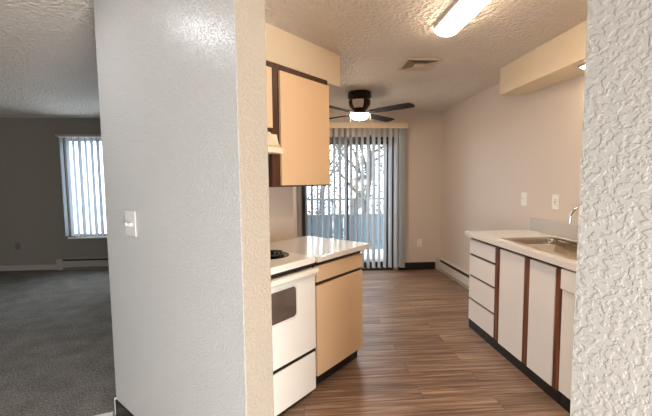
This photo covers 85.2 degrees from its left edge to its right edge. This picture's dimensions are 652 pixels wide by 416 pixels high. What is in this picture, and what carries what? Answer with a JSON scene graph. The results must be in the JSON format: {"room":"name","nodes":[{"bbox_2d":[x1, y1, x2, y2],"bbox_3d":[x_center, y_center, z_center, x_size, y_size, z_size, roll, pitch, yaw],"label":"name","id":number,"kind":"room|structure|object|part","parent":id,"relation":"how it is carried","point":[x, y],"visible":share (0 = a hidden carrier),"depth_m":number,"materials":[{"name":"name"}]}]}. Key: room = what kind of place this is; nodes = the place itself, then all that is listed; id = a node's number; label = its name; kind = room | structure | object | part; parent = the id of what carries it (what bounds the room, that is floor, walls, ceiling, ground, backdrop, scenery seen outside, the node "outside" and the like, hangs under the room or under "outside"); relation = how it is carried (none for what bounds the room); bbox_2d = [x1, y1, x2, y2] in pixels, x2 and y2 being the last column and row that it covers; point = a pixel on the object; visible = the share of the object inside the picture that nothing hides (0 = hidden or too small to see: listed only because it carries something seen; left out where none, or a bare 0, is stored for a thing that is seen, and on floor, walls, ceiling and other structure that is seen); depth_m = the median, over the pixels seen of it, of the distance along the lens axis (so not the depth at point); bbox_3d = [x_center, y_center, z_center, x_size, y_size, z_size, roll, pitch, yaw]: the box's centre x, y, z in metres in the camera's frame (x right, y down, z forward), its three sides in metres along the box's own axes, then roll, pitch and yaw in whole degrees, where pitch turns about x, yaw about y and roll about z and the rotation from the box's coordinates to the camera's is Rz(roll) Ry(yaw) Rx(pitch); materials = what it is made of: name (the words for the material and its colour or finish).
{"room":"kitchen","nodes":[
{"label":"kitchen","id":0,"kind":"room"},
{"bbox_2d":[0,118,107,265],"bbox_3d":[-3.106,-0.230,5.848,5.233,2.440,0.150,-1,4,-4],"label":"wall","id":1,"kind":"structure","parent":0,"point":[31,194],"depth_m":5.66,"materials":[{"name":"grey paint"}]},
{"bbox_2d":[15,242,20,249],"bbox_3d":[-4.953,0.613,5.698,0.075,0.120,0.010,-1,4,-4],"label":"wall outlet","id":2,"kind":"object","parent":1,"relation":"attached to","point":[17,244],"visible":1,"depth_m":5.70,"materials":[{"name":"grey plastic"}]},
{"bbox_2d":[0,264,56,270],"bbox_3d":[-5.024,0.968,5.717,1.350,0.088,0.015,-1,4,-4],"label":"baseboard","id":3,"kind":"structure","parent":1,"relation":"attached to","point":[46,266],"depth_m":5.72,"materials":[{"name":"grey paint"}]},
{"bbox_2d":[56,257,108,269],"bbox_3d":[-3.382,0.892,5.800,1.900,0.192,0.074,-1,4,-4],"label":"baseboard heater","id":4,"kind":"object","parent":1,"relation":"attached to","point":[76,263],"visible":0.48,"depth_m":5.74,"materials":[{"name":"grey paint"}]},
{"bbox_3d":[-3.380,0.894,5.770,1.900,0.108,0.006,-1,4,-4],"label":"panel","id":5,"kind":"part","parent":4,"relation":"part of","materials":[{"name":"grey paint"}]},
{"bbox_2d":[65,138,106,238],"bbox_3d":[-3.415,-0.324,5.783,1.530,1.617,0.140,-1,4,-4],"label":"window","id":6,"kind":"structure","parent":1,"relation":"in","point":[76,236],"depth_m":5.76,"materials":[{"name":"white"}]},
{"bbox_2d":[55,134,104,236],"bbox_3d":[-3.409,-0.360,5.683,1.610,1.610,0.107,-1,4,-4],"label":"vertical blind","id":7,"kind":"object","parent":6,"relation":"attached to","point":[60,136],"visible":0.38,"depth_m":5.65,"materials":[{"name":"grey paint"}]},
{"bbox_3d":[-3.404,0.474,5.804,1.530,0.022,0.060,-1,4,-4],"label":"sill","id":8,"kind":"part","parent":6,"relation":"part of","materials":[{"name":"white"}]},
{"bbox_2d":[269,187,296,242],"bbox_3d":[-0.528,-0.116,3.974,0.761,2.440,3.947,0,4,8],"label":"wall","id":9,"kind":"structure","parent":0,"point":[282,200],"depth_m":2.94,"materials":[{"name":"beige paint"}]},
{"bbox_2d":[266,60,272,130],"bbox_3d":[-0.713,-0.720,2.169,0.362,0.450,0.698,3,6,39],"label":"upper cabinet","id":10,"kind":"object","parent":9,"relation":"attached to","point":[268,68],"visible":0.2,"depth_m":2.31,"materials":[{"name":"brown wood"}]},
{"bbox_2d":[268,61,329,186],"bbox_3d":[-0.301,-0.576,2.687,0.362,0.823,0.600,3,6,39],"label":"upper cabinet","id":11,"kind":"object","parent":9,"relation":"attached to","point":[300,100],"visible":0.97,"depth_m":2.54,"materials":[{"name":"brown wood"}]},
{"bbox_2d":[268,132,282,153],"bbox_3d":[-0.664,-0.415,2.187,0.440,0.156,0.748,3,6,39],"label":"range hood","id":12,"kind":"object","parent":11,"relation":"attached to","point":[274,147],"visible":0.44,"depth_m":2.30,"materials":[{"name":"beige metal"}]},
{"bbox_2d":[0,259,569,415],"bbox_3d":[-1.651,1.347,1.692,7.900,0.132,9.000,-1,4,-4],"label":"floor","id":13,"kind":"structure","parent":0,"point":[420,354],"depth_m":2.81,"materials":[{"name":"wood"}]},
{"bbox_2d":[270,249,318,415],"bbox_3d":[-0.539,0.700,2.201,0.668,1.080,0.766,3,6,39],"label":"stove","id":14,"kind":"object","parent":13,"relation":"on","point":[293,275],"visible":0.12,"depth_m":2.15,"materials":[{"name":"white metal"}]},
{"bbox_3d":[-0.305,0.573,2.000,0.005,0.210,0.410,3,6,39],"label":"window trim","id":15,"kind":"part","parent":14,"relation":"part of","materials":[{"name":"white metal"}]},
{"bbox_2d":[270,249,314,274],"bbox_3d":[-0.556,0.345,2.185,0.634,0.042,0.766,3,6,39],"label":"cooktop","id":16,"kind":"object","parent":14,"relation":"in","point":[282,262],"depth_m":2.19,"materials":[{"name":"white metal"}]},
{"bbox_3d":[-0.318,0.676,2.019,0.034,0.524,0.754,3,6,39],"label":"oven door","id":17,"kind":"part","parent":14,"relation":"part of","materials":[{"name":"white metal"}]},
{"bbox_3d":[-0.315,1.089,2.052,0.030,0.253,0.754,3,6,39],"label":"storage drawer","id":18,"kind":"part","parent":14,"relation":"part of","materials":[{"name":"white metal"}]},
{"bbox_3d":[-0.295,0.434,1.980,0.032,0.060,0.750,3,6,39],"label":"handle","id":19,"kind":"part","parent":14,"relation":"part of","materials":[{"name":"white metal"}]},
{"bbox_2d":[312,251,362,384],"bbox_3d":[-0.131,0.759,2.750,0.630,0.872,0.548,3,6,39],"label":"base cabinet","id":20,"kind":"object","parent":13,"relation":"on","point":[338,281],"visible":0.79,"depth_m":2.52,"materials":[{"name":"brown wood"}]},
{"bbox_2d":[270,236,370,262],"bbox_3d":[-0.110,0.299,2.730,0.668,0.036,0.632,3,6,39],"label":"countertop","id":21,"kind":"structure","parent":20,"relation":"on","point":[322,249],"depth_m":2.65,"materials":[{"name":"laminate"}]},
{"bbox_3d":[0.096,0.726,2.560,0.004,0.782,0.544,3,6,39],"label":"frame","id":22,"kind":"part","parent":20,"relation":"part of","materials":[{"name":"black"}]},
{"bbox_3d":[0.102,0.416,2.530,0.018,0.108,0.542,3,6,39],"label":"drawer","id":23,"kind":"part","parent":20,"relation":"part of","materials":[{"name":"brown laminate"}]},
{"bbox_2d":[468,237,544,350],"bbox_3d":[1.663,0.711,3.126,0.600,0.872,0.496,-1,4,-4],"label":"base cabinet","id":24,"kind":"object","parent":13,"relation":"on","point":[484,264],"visible":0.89,"depth_m":3.06,"materials":[{"name":"white laminate"}]},
{"bbox_3d":[1.374,0.964,3.145,0.018,0.186,0.432,-1,4,-4],"label":"drawer","id":25,"kind":"part","parent":24,"relation":"part of","materials":[{"name":"white laminate"}]},
{"bbox_3d":[1.372,0.751,3.128,0.018,0.197,0.432,-1,4,-4],"label":"drawer","id":26,"kind":"part","parent":24,"relation":"part of","materials":[{"name":"white laminate"}]},
{"bbox_3d":[1.370,0.543,3.113,0.018,0.177,0.432,-1,4,-4],"label":"drawer","id":27,"kind":"part","parent":24,"relation":"part of","materials":[{"name":"white laminate"}]},
{"bbox_3d":[1.368,0.369,3.099,0.018,0.128,0.432,-1,4,-4],"label":"drawer","id":28,"kind":"part","parent":24,"relation":"part of","materials":[{"name":"white laminate"}]},
{"bbox_3d":[1.383,0.670,3.103,0.004,0.782,0.496,-1,4,-4],"label":"frame","id":29,"kind":"part","parent":24,"relation":"part of","materials":[{"name":"black"}]},
{"bbox_2d":[498,244,565,404],"bbox_3d":[1.706,0.755,2.533,0.600,0.872,0.693,-1,4,-4],"label":"base cabinet","id":30,"kind":"object","parent":13,"relation":"on","point":[530,292],"visible":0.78,"depth_m":2.44,"materials":[{"name":"white laminate"}]},
{"bbox_3d":[1.403,0.717,2.684,0.018,0.765,0.303,-1,4,-4],"label":"door","id":31,"kind":"part","parent":30,"relation":"part of","materials":[{"name":"white laminate"}]},
{"bbox_2d":[465,218,577,271],"bbox_3d":[1.692,0.243,2.455,0.641,0.155,1.816,-1,4,-4],"label":"countertop","id":32,"kind":"structure","parent":30,"relation":"on","point":[538,227],"depth_m":2.93,"materials":[{"name":"laminate"}]},
{"bbox_2d":[500,237,576,259],"bbox_3d":[1.674,0.358,2.513,0.474,0.178,0.821,-1,4,-4],"label":"sink","id":33,"kind":"object","parent":32,"relation":"in","point":[565,248],"visible":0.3,"depth_m":2.78,"materials":[{"name":"silver metal"}]},
{"bbox_2d":[568,206,578,241],"bbox_3d":[1.868,0.126,2.556,0.165,0.285,0.220,-1,4,-4],"label":"kitchen faucet","id":34,"kind":"object","parent":32,"relation":"on","point":[577,207],"visible":0.21,"depth_m":2.59,"materials":[{"name":"silver metal"}]},
{"bbox_3d":[1.857,0.119,2.583,0.160,0.275,0.021,1,5,20],"label":"spout","id":35,"kind":"part","parent":34,"relation":"part of","materials":[{"name":"silver metal"}]},
{"bbox_3d":[1.426,0.715,2.510,0.004,0.782,0.693,-1,4,-4],"label":"frame","id":36,"kind":"part","parent":30,"relation":"part of","materials":[{"name":"black"}]},
{"bbox_3d":[1.427,0.743,2.350,0.018,0.765,0.244,-1,4,-4],"label":"door","id":37,"kind":"part","parent":30,"relation":"part of","materials":[{"name":"white laminate"}]},
{"bbox_2d":[558,269,575,412],"bbox_3d":[1.724,0.807,1.887,0.616,0.865,0.588,-1,4,-4],"label":"dishwasher","id":38,"kind":"object","parent":13,"relation":"on","point":[568,277],"visible":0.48,"depth_m":2.10,"materials":[{"name":"white metal"}]},
{"bbox_3d":[1.448,0.444,1.840,0.042,0.122,0.580,-1,4,-4],"label":"control panel","id":39,"kind":"part","parent":38,"relation":"part of","materials":[{"name":"white plastic"}]},
{"bbox_2d":[0,0,587,117],"bbox_3d":[-1.679,-1.200,1.499,7.900,0.120,9.000,-1,4,-4],"label":"ceiling","id":40,"kind":"structure","parent":0,"point":[48,57],"depth_m":2.72,"materials":[{"name":"beige paint"}]},
{"bbox_2d":[329,90,414,137],"bbox_3d":[0.399,-1.100,4.219,1.070,0.535,1.070,-1,4,-4],"label":"ceiling fan","id":41,"kind":"object","parent":40,"relation":"hanging from","point":[359,101],"visible":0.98,"depth_m":4.11,"materials":[{"name":"black metal"}]},
{"bbox_3d":[0.106,-1.095,3.893,0.140,0.008,0.535,15,14,40],"label":"blade","id":42,"kind":"part","parent":41,"relation":"part of","materials":[{"name":"black wood"}]},
{"bbox_3d":[0.399,-1.077,4.221,0.220,0.066,0.220,-1,4,-4],"label":"lamp shade","id":43,"kind":"part","parent":41,"relation":"part of","materials":[{"name":"white glass"}]},
{"bbox_3d":[0.691,-1.150,4.542,0.140,0.008,0.535,-9,-2,42],"label":"blade","id":44,"kind":"part","parent":41,"relation":"part of","materials":[{"name":"black wood"}]},
{"bbox_3d":[0.724,-1.104,3.925,0.535,0.008,0.140,3,-3,42],"label":"blade","id":45,"kind":"part","parent":41,"relation":"part of","materials":[{"name":"black wood"}]},
{"bbox_2d":[397,58,442,70],"bbox_3d":[0.839,-1.288,3.196,0.316,0.015,0.316,-1,4,-4],"label":"ceiling vent","id":46,"kind":"object","parent":40,"relation":"in","point":[410,64],"visible":1,"depth_m":3.17,"materials":[{"name":"beige metal"}]},
{"bbox_3d":[0.839,-1.287,3.196,0.084,0.011,0.084,-1,4,-4],"label":"plate","id":47,"kind":"part","parent":46,"relation":"part of","materials":[{"name":"beige metal"}]},
{"bbox_2d":[434,0,490,36],"bbox_3d":[0.856,-1.152,1.795,0.166,0.074,1.228,-1,4,-4],"label":"ceiling light","id":48,"kind":"object","parent":40,"relation":"attached to","point":[460,12],"visible":1,"depth_m":2.14,"materials":[{"name":"white plastic"}]},
{"bbox_2d":[500,20,586,94],"bbox_3d":[1.855,-1.124,2.411,0.279,0.245,1.920,-1,4,-4],"label":"soffit","id":49,"kind":"structure","parent":40,"relation":"attached to","point":[556,61],"depth_m":2.77,"materials":[{"name":"beige paint"}]},
{"bbox_2d":[578,63,584,68],"bbox_3d":[1.834,-0.995,2.490,0.110,0.024,0.110,-1,4,-4],"label":"soffit light","id":50,"kind":"object","parent":49,"relation":"attached to","point":[581,66],"visible":0.41,"depth_m":2.49,"materials":[{"name":"silver metal"}]},
{"bbox_2d":[265,22,339,88],"bbox_3d":[-0.481,-1.099,2.472,0.310,0.255,1.521,3,6,39],"label":"soffit","id":51,"kind":"structure","parent":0,"point":[283,48],"depth_m":2.60,"materials":[{"name":"beige paint"}]},
{"bbox_2d":[296,111,441,269],"bbox_3d":[0.741,-0.246,5.506,2.394,2.440,0.150,-1,4,-4],"label":"wall","id":52,"kind":"structure","parent":0,"point":[423,138],"depth_m":5.46,"materials":[{"name":"beige paint"}]},
{"bbox_2d":[301,137,393,270],"bbox_3d":[0.330,-0.049,5.484,1.430,2.060,0.125,-1,4,-4],"label":"door","id":53,"kind":"structure","parent":52,"relation":"in","point":[331,138],"depth_m":5.47,"materials":[{"name":"grey"}]},
{"bbox_3d":[-0.001,-0.035,5.446,0.685,1.975,0.035,-1,4,-4],"label":"sliding panel","id":54,"kind":"part","parent":53,"relation":"part of","materials":[{"name":"grey"}]},
{"bbox_3d":[0.647,-0.049,5.537,0.710,1.975,0.035,-1,4,-4],"label":"sliding panel","id":55,"kind":"part","parent":53,"relation":"part of","materials":[{"name":"grey"}]},
{"bbox_2d":[299,122,407,268],"bbox_3d":[0.400,-0.169,5.352,1.665,2.197,0.111,-1,4,-4],"label":"vertical blind","id":56,"kind":"object","parent":52,"relation":"attached to","point":[399,154],"visible":0.73,"depth_m":5.34,"materials":[{"name":"beige plastic"}]},
{"bbox_2d":[398,262,434,269],"bbox_3d":[1.423,0.909,5.560,0.590,0.115,0.012,-1,4,-4],"label":"baseboard","id":57,"kind":"structure","parent":52,"relation":"attached to","point":[410,265],"depth_m":5.56,"materials":[{"name":"black plastic"}]},
{"bbox_2d":[417,239,421,246],"bbox_3d":[1.462,0.541,5.536,0.075,0.120,0.010,-1,4,-4],"label":"wall outlet","id":58,"kind":"object","parent":52,"relation":"attached to","point":[419,241],"visible":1,"depth_m":5.53,"materials":[{"name":"white plastic"}]},
{"bbox_2d":[93,0,651,415],"bbox_3d":[0.600,0.126,0.618,4.740,2.440,0.147,3,6,39],"label":"wall","id":59,"kind":"structure","parent":0,"point":[182,86],"depth_m":1.35,"materials":[{"name":"grey paint"}]},
{"bbox_2d":[94,412,112,415],"bbox_3d":[-2.030,1.277,1.844,1.599,0.016,0.044,-2,5,-22],"label":"trim","id":60,"kind":"structure","parent":59,"relation":"attached to","point":[108,413],"depth_m":2.13,"materials":[{"name":"white"}]},
{"bbox_2d":[125,210,136,235],"bbox_3d":[-1.019,0.079,1.836,0.118,0.130,0.022,3,6,39],"label":"light switch","id":61,"kind":"object","parent":59,"relation":"attached to","point":[130,216],"visible":1,"depth_m":1.83,"materials":[{"name":"white plastic"}]},
{"bbox_2d":[440,74,584,271],"bbox_3d":[2.103,-0.010,2.194,0.150,2.440,6.667,-1,4,-4],"label":"wall","id":62,"kind":"structure","parent":0,"point":[496,148],"depth_m":3.72,"materials":[{"name":"beige paint"}]},
{"bbox_2d":[436,257,469,288],"bbox_3d":[1.838,0.940,4.582,0.074,0.192,1.980,-1,4,-4],"label":"baseboard heater","id":63,"kind":"object","parent":62,"relation":"attached to","point":[451,270],"visible":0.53,"depth_m":4.98,"materials":[{"name":"beige metal"}]},
{"bbox_2d":[521,192,526,205],"bbox_3d":[1.928,-0.087,3.459,0.020,0.130,0.085,-1,4,-4],"label":"light switch","id":64,"kind":"object","parent":62,"relation":"attached to","point":[524,194],"visible":1,"depth_m":3.45,"materials":[{"name":"white plastic"}]},
{"bbox_2d":[530,218,577,239],"bbox_3d":[2.002,0.218,2.466,0.020,0.113,1.798,-1,4,-4],"label":"backsplash","id":65,"kind":"structure","parent":62,"relation":"attached to","point":[570,231],"depth_m":3.02,"materials":[{"name":"grey laminate"}]},
{"bbox_2d":[552,195,559,209],"bbox_3d":[1.963,-0.052,3.032,0.011,0.125,0.085,-1,4,-4],"label":"wall outlet","id":66,"kind":"object","parent":62,"relation":"attached to","point":[555,198],"visible":1,"depth_m":3.02,"materials":[{"name":"white plastic"}]},
{"label":"outside","id":67,"kind":"structure","parent":0,"visible":0},
{"bbox_2d":[75,196,382,251],"bbox_3d":[-2.764,0.260,39.316,80.000,0.200,61.433,-1,4,-4],"label":"ground","id":68,"kind":"structure","parent":67,"point":[86,201],"depth_m":37.78,"materials":[{"name":"white snow"}]},
{"bbox_2d":[308,145,365,214],"bbox_3d":[-0.927,-7.080,28.280,9.114,16.108,8.686,2,5,28],"label":"bare tree","id":69,"kind":"object","parent":68,"relation":"on","point":[331,173],"visible":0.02,"depth_m":28.05,"materials":[{"name":"grey plant"}]},
{"bbox_2d":[307,145,382,250],"bbox_3d":[1.753,-1.967,13.535,6.028,8.123,4.482,-4,6,-40],"label":"bare tree","id":70,"kind":"object","parent":68,"relation":"on","point":[342,146],"visible":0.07,"depth_m":13.33,"materials":[{"name":"grey plant"}]},
{"bbox_2d":[353,176,365,207],"bbox_3d":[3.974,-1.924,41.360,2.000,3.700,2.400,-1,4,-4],"label":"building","id":71,"kind":"structure","parent":68,"relation":"on","point":[354,179],"depth_m":40.33,"materials":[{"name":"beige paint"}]},
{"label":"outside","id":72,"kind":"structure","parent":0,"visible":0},
{"bbox_2d":[364,251,382,258],"bbox_3d":[0.569,0.993,6.382,3.200,0.120,1.433,-1,4,-4],"label":"balcony slab","id":73,"kind":"object","parent":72,"point":[376,252],"depth_m":6.75,"materials":[{"name":"grey concrete"}]},
{"bbox_2d":[307,198,382,249],"bbox_3d":[0.534,0.354,6.816,3.229,1.090,0.090,-1,4,-4],"label":"balcony railing","id":74,"kind":"object","parent":73,"relation":"on","point":[354,199],"visible":0.2,"depth_m":6.78,"materials":[{"name":"grey paint"}]},
{"bbox_3d":[0.524,-0.171,6.761,3.200,0.035,0.060,-1,4,-4],"label":"rail","id":75,"kind":"part","parent":74,"relation":"part of","materials":[{"name":"grey paint"}]},
{"bbox_3d":[0.527,0.131,6.784,3.200,0.030,0.040,-1,4,-4],"label":"rail","id":76,"kind":"part","parent":74,"relation":"part of","materials":[{"name":"grey paint"}]},
{"bbox_3d":[0.552,0.367,6.843,0.050,1.060,0.040,-1,4,-4],"label":"post","id":77,"kind":"part","parent":74,"relation":"part of","materials":[{"name":"grey paint"}]}
]}

